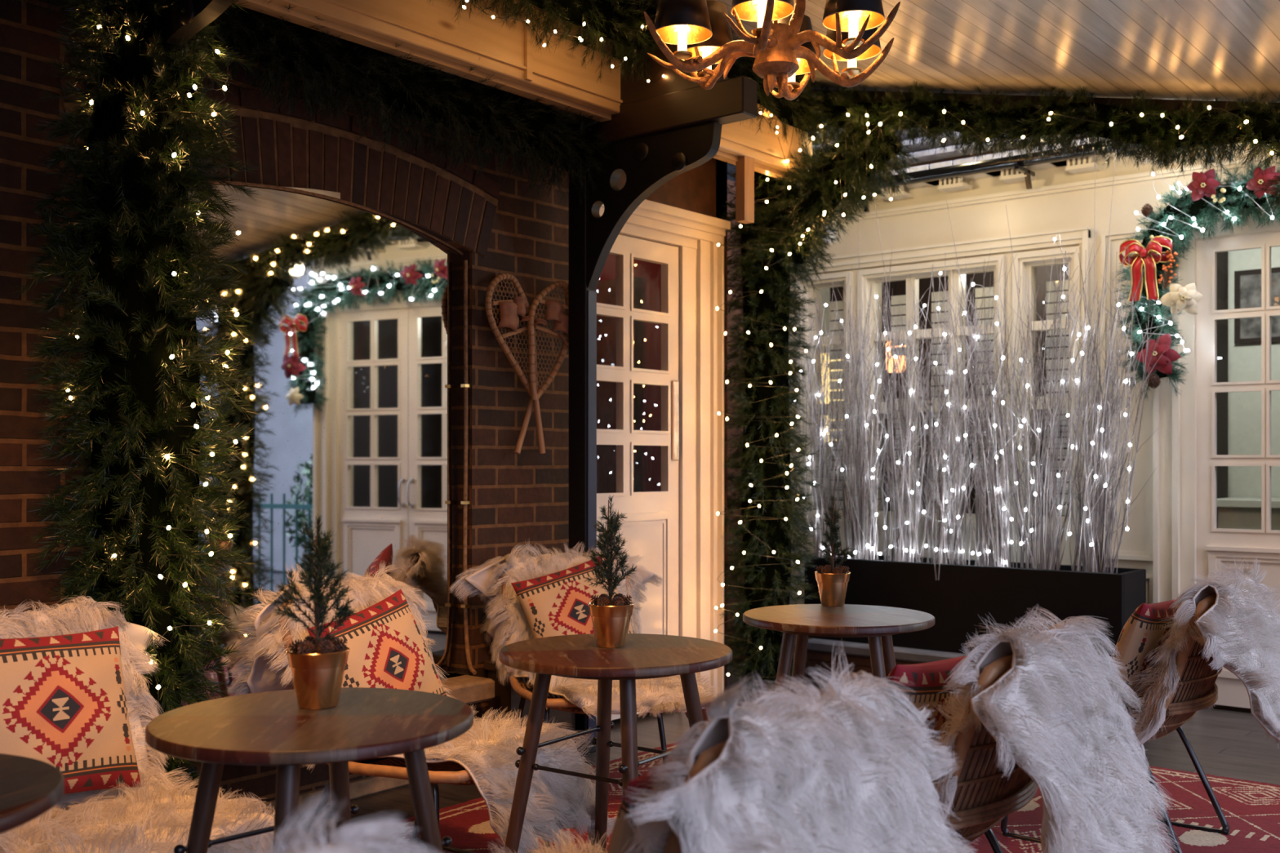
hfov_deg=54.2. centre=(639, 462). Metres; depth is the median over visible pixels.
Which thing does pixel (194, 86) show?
string lights
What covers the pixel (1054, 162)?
trim
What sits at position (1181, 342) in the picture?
string lights
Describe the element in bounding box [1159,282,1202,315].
poinsettia
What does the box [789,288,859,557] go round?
bundle
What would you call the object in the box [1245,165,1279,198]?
poinsettia
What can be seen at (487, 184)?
brick arch
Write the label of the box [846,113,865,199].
string lights
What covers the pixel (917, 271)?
window
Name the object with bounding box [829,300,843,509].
shutter
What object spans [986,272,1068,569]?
bundle
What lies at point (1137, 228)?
string lights
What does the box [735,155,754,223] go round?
trim
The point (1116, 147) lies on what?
wand
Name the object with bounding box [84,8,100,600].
square post
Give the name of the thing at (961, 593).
trough
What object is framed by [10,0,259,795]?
garland
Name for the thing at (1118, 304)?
string
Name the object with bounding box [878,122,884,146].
string lights
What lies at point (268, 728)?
bistro table
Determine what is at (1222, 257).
wall partition
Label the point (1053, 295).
shutter
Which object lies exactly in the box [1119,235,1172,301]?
ribbon bow
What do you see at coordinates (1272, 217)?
string lights
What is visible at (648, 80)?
string lights
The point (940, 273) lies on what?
string
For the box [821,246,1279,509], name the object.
window glass
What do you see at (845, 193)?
string lights
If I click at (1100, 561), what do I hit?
bundle
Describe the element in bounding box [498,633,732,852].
bistro table
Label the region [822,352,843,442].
shutter
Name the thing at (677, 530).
door
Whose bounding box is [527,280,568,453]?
snowshoe
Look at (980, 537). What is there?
bundle
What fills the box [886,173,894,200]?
string lights
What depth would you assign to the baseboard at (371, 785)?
4.55 m
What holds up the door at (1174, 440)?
in the wall at (1078, 208)
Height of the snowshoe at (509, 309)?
0.742 m
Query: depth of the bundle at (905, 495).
6.81 m
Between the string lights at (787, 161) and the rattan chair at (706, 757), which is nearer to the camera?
the rattan chair at (706, 757)
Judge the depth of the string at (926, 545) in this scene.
6.73 m
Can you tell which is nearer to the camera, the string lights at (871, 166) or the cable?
the cable
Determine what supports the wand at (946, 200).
in the trough
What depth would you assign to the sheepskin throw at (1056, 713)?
2.55 m
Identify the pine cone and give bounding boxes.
[1141,203,1153,217]
[1146,373,1160,388]
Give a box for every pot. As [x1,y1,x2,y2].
[286,646,350,709]
[587,602,634,648]
[814,571,850,606]
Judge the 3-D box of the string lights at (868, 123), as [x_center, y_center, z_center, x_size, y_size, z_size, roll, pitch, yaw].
[1.063,-1.510,5.804,0.013,0.143,0.015,0,0,39]
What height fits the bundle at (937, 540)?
1.612 m
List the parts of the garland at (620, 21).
stem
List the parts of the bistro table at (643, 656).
leg, leg, leg, leg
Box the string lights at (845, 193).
[840,165,846,201]
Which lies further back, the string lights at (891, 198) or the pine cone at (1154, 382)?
the pine cone at (1154, 382)
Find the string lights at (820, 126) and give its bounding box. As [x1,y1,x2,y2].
[799,124,822,151]
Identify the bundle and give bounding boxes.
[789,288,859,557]
[812,267,886,559]
[831,296,905,560]
[870,260,948,561]
[875,248,946,563]
[900,282,974,564]
[919,266,1004,580]
[936,294,1033,568]
[937,247,1024,566]
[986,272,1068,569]
[1005,240,1107,570]
[1056,278,1132,572]
[1068,244,1168,573]
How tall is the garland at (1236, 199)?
1.142 m
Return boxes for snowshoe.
[484,272,539,454]
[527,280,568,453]
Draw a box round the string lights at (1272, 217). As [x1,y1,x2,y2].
[1251,198,1274,218]
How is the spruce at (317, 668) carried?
on the bistro table at (268, 728)
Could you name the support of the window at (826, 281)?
in the wall at (1078, 208)
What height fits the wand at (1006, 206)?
1.930 m
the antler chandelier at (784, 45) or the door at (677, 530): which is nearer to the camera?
the antler chandelier at (784, 45)
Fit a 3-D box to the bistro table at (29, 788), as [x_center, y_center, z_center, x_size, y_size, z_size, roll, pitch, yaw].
[-1.173,0.856,1.821,0.609,0.733,0.609,0,0,-33]
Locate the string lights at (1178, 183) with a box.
[1151,172,1191,200]
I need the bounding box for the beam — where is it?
[233,0,812,182]
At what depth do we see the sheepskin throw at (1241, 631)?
3.70 m
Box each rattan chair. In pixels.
[122,631,155,776]
[278,600,551,852]
[501,573,668,776]
[662,739,727,852]
[933,653,1037,852]
[1000,593,1230,852]
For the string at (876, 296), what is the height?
1.374 m
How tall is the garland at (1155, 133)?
1.206 m
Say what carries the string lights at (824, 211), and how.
attached to the garland at (806, 191)
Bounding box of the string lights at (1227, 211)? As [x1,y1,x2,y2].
[1202,198,1236,220]
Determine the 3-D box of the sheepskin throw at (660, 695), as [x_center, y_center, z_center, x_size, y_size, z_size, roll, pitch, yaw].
[-0.196,0.696,4.735,0.860,0.662,0.971,0,0,-17]
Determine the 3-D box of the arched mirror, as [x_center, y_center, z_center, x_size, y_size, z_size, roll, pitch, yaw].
[-1.119,-0.064,4.449,0.022,1.823,1.498,0,0,33]
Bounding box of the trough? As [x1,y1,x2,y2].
[804,552,1146,656]
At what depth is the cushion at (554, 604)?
4.75 m
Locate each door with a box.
[596,199,730,720]
[1151,205,1279,708]
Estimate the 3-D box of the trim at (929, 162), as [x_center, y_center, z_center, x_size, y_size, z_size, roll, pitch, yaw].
[2.964,-2.205,7.274,4.200,1.250,2.180,0,0,39]
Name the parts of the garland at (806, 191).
stem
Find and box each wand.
[857,213,863,550]
[874,201,913,544]
[946,200,991,566]
[1005,205,1037,564]
[1088,146,1116,571]
[1092,151,1096,568]
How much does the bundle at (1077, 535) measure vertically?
1.563 m
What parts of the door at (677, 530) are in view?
panel, frame, push plate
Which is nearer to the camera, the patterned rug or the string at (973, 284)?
the patterned rug
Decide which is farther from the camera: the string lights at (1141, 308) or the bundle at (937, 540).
the bundle at (937, 540)
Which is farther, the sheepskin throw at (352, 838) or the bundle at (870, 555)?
the bundle at (870, 555)
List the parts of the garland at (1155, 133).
stem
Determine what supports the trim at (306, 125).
attached to the wall at (513, 498)
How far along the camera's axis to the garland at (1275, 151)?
4.83 m
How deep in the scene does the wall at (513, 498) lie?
4.26 m
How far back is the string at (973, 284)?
6.49 m
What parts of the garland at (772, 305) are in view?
stem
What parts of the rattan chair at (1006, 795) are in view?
sled leg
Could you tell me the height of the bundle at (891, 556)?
1.786 m
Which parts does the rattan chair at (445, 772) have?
sled leg, sled leg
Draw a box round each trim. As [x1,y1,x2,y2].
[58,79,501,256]
[62,102,497,257]
[173,673,494,761]
[468,0,781,121]
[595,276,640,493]
[617,157,727,220]
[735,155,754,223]
[799,142,1279,604]
[806,650,923,682]
[807,638,978,662]
[809,88,1279,115]
[812,128,1102,177]
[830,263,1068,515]
[875,149,1137,194]
[898,134,1089,168]
[1206,704,1251,713]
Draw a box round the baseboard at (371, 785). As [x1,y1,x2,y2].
[252,776,408,817]
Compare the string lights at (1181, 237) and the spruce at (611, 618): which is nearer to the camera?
the spruce at (611, 618)
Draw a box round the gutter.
[862,141,1215,212]
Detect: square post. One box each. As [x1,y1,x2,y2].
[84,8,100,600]
[568,168,596,754]
[752,683,773,698]
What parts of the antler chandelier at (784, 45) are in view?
lamp shade, shade trim, shade trim, lamp shade, shade trim, lamp shade, lamp shade, shade trim, lamp shade, shade trim, shade trim, lamp shade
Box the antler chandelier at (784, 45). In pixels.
[644,0,900,100]
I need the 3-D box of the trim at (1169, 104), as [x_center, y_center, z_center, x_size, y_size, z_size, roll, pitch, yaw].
[2.482,-1.367,5.021,4.300,1.058,0.080,0,0,39]
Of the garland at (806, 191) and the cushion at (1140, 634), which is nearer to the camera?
the cushion at (1140, 634)
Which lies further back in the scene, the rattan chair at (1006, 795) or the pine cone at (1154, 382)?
the pine cone at (1154, 382)
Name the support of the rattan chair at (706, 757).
on the patterned rug
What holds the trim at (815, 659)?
attached to the wall at (1078, 208)
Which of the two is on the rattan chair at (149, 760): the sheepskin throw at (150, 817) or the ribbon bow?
the sheepskin throw at (150, 817)
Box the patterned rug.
[325,741,1279,852]
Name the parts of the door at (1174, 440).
frame, panel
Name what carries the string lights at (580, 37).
attached to the garland at (620, 21)
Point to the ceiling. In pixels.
(1226, 50)
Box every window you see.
[795,271,852,522]
[857,254,1005,527]
[1012,245,1079,530]
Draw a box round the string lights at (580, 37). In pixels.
[462,0,602,46]
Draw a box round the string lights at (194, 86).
[66,25,240,715]
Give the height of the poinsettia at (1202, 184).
0.139 m
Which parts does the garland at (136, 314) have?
stem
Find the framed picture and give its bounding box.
[1234,266,1279,344]
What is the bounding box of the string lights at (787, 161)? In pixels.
[786,127,794,162]
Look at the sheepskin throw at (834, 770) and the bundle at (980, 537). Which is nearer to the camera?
the sheepskin throw at (834, 770)
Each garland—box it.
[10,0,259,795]
[194,0,615,205]
[427,0,832,155]
[718,142,826,702]
[738,98,921,292]
[796,81,1279,177]
[1113,157,1279,401]
[1250,145,1279,213]
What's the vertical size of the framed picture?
0.460 m
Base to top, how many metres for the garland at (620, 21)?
0.505 m
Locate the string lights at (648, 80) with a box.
[645,61,665,83]
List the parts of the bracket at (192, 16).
plate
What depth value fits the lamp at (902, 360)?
7.81 m
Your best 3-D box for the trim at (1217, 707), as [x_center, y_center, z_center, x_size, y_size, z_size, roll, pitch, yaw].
[3.020,1.250,7.421,4.100,0.060,1.880,0,0,39]
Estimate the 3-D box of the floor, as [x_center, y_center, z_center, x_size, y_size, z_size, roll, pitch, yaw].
[0.211,1.280,2.790,6.000,0.120,8.590,0,0,39]
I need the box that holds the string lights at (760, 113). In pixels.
[756,105,778,133]
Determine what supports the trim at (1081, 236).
attached to the wall at (1078, 208)
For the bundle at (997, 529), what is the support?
in the trough
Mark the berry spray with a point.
(1170, 266)
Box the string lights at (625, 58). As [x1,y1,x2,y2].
[604,31,638,67]
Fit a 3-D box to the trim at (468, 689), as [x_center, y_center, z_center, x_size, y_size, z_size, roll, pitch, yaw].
[-1.223,0.890,4.449,0.440,0.080,1.550,0,0,39]
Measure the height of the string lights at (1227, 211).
0.119 m
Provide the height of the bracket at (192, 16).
1.150 m
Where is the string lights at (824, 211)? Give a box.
[822,168,840,213]
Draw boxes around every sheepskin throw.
[0,595,303,852]
[157,785,438,852]
[226,560,616,852]
[448,539,725,725]
[488,640,977,852]
[920,604,1178,852]
[1125,554,1279,748]
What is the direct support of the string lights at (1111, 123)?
attached to the garland at (1155, 133)
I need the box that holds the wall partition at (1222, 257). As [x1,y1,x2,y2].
[1217,251,1227,528]
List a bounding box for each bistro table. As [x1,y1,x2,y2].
[0,753,64,834]
[145,687,473,852]
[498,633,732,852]
[742,604,934,702]
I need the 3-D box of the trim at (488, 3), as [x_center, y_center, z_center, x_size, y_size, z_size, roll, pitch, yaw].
[-1.350,-1.678,3.649,0.015,0.436,6.950,0,0,39]
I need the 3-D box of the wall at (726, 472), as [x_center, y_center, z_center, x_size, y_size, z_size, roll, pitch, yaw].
[0.494,-0.255,7.204,0.860,2.950,1.390,0,0,39]
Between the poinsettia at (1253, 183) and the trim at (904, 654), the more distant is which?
the trim at (904, 654)
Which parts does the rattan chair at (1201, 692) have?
sled leg, sled leg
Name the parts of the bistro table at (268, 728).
leg, leg, leg, leg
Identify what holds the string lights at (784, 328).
attached to the garland at (772, 305)
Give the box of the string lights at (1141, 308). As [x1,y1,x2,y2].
[1137,307,1172,333]
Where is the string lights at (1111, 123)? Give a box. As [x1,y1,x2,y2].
[865,106,1279,155]
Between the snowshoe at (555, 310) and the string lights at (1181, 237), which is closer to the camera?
the snowshoe at (555, 310)
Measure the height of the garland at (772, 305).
3.046 m
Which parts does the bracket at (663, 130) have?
plate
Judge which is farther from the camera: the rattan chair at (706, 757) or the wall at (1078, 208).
the wall at (1078, 208)
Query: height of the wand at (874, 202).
2.060 m
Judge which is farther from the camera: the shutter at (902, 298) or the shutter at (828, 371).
the shutter at (828, 371)
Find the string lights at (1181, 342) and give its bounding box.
[1170,333,1189,351]
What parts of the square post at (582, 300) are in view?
plate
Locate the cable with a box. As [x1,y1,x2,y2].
[461,260,476,675]
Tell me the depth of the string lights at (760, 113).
5.55 m
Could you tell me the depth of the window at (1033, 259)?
6.81 m
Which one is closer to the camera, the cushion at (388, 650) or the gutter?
the cushion at (388, 650)
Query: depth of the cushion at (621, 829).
1.90 m
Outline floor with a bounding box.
[297,659,1279,844]
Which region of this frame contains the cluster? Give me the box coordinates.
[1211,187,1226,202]
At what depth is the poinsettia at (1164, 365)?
6.04 m
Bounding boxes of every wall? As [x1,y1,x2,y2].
[0,0,575,806]
[598,253,661,492]
[715,159,745,697]
[788,143,1279,661]
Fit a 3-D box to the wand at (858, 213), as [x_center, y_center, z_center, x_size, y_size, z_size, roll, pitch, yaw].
[1.237,-0.400,7.039,0.027,2.000,0.075,0,0,39]
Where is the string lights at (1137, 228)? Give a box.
[1133,226,1151,239]
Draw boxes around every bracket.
[60,0,233,46]
[570,40,756,289]
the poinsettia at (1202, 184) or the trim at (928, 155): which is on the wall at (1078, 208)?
the trim at (928, 155)
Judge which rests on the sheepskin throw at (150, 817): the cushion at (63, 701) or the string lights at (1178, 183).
the cushion at (63, 701)
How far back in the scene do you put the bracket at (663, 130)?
5.04 m
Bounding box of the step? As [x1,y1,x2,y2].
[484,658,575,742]
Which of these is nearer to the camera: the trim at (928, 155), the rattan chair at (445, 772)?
the rattan chair at (445, 772)
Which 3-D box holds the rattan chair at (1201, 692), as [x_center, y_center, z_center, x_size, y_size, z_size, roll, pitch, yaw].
[1.548,0.808,4.067,0.740,0.826,0.521,0,0,39]
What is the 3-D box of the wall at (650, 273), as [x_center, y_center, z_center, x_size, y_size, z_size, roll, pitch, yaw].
[-0.894,-0.080,6.340,1.800,2.600,1.695,0,0,39]
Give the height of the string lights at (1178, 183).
0.142 m
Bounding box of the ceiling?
[644,0,1279,102]
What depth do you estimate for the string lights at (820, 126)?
5.99 m
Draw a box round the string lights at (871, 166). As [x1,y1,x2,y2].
[866,155,872,176]
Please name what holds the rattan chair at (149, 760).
on the patterned rug
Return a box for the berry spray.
[1157,249,1178,288]
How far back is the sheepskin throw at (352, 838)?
1.19 m
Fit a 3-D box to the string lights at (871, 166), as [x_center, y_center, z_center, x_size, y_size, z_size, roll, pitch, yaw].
[1.067,-1.373,5.801,0.030,0.088,0.015,0,0,39]
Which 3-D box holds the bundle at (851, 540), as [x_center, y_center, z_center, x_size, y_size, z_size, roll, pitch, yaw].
[1.177,-0.249,7.156,0.449,1.768,0.336,0,0,20]
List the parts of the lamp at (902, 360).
lamp shade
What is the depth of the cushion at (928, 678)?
2.70 m
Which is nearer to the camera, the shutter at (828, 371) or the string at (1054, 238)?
the string at (1054, 238)
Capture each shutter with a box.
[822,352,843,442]
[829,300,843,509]
[890,286,993,513]
[1046,280,1068,515]
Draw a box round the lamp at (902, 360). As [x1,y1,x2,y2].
[885,280,906,373]
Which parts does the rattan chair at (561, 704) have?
sled leg, sled leg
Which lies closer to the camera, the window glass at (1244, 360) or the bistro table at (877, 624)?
the bistro table at (877, 624)
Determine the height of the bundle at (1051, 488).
1.757 m
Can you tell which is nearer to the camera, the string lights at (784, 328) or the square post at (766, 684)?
the string lights at (784, 328)
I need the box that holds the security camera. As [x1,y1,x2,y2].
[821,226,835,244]
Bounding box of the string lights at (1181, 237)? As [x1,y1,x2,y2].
[1134,210,1204,239]
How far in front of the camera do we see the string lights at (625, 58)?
4.78 m
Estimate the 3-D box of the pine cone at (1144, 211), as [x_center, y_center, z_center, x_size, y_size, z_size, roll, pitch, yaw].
[2.479,-1.233,6.118,0.056,0.064,0.056,0,0,-25]
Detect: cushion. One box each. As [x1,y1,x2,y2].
[0,626,142,794]
[307,589,446,696]
[511,555,634,638]
[607,757,687,852]
[882,655,974,753]
[1111,599,1181,710]
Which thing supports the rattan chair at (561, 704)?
on the patterned rug
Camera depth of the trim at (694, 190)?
6.25 m
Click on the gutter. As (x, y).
(1018, 163)
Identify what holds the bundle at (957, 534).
in the trough
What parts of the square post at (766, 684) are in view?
plate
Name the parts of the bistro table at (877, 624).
leg, leg, leg, leg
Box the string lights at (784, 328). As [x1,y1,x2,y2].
[713,115,826,677]
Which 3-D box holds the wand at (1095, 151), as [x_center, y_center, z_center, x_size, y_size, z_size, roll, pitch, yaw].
[2.258,-0.505,6.210,0.018,2.210,0.085,0,0,7]
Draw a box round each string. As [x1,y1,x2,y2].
[793,295,886,546]
[822,544,1006,564]
[871,271,953,529]
[942,282,1021,543]
[1018,232,1080,545]
[1075,301,1133,546]
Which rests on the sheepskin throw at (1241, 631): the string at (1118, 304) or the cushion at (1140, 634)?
the cushion at (1140, 634)
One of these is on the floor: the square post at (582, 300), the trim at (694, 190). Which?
the square post at (582, 300)
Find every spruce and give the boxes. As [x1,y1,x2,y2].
[266,513,358,709]
[583,495,638,648]
[814,493,856,606]
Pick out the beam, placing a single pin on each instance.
(505, 53)
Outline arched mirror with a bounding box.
[181,180,462,706]
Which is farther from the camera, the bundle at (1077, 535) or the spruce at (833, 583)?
the bundle at (1077, 535)
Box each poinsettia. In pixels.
[1135,333,1181,374]
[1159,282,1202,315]
[1186,168,1220,200]
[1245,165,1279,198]
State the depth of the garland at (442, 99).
4.47 m
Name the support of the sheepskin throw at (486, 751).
on the rattan chair at (445, 772)

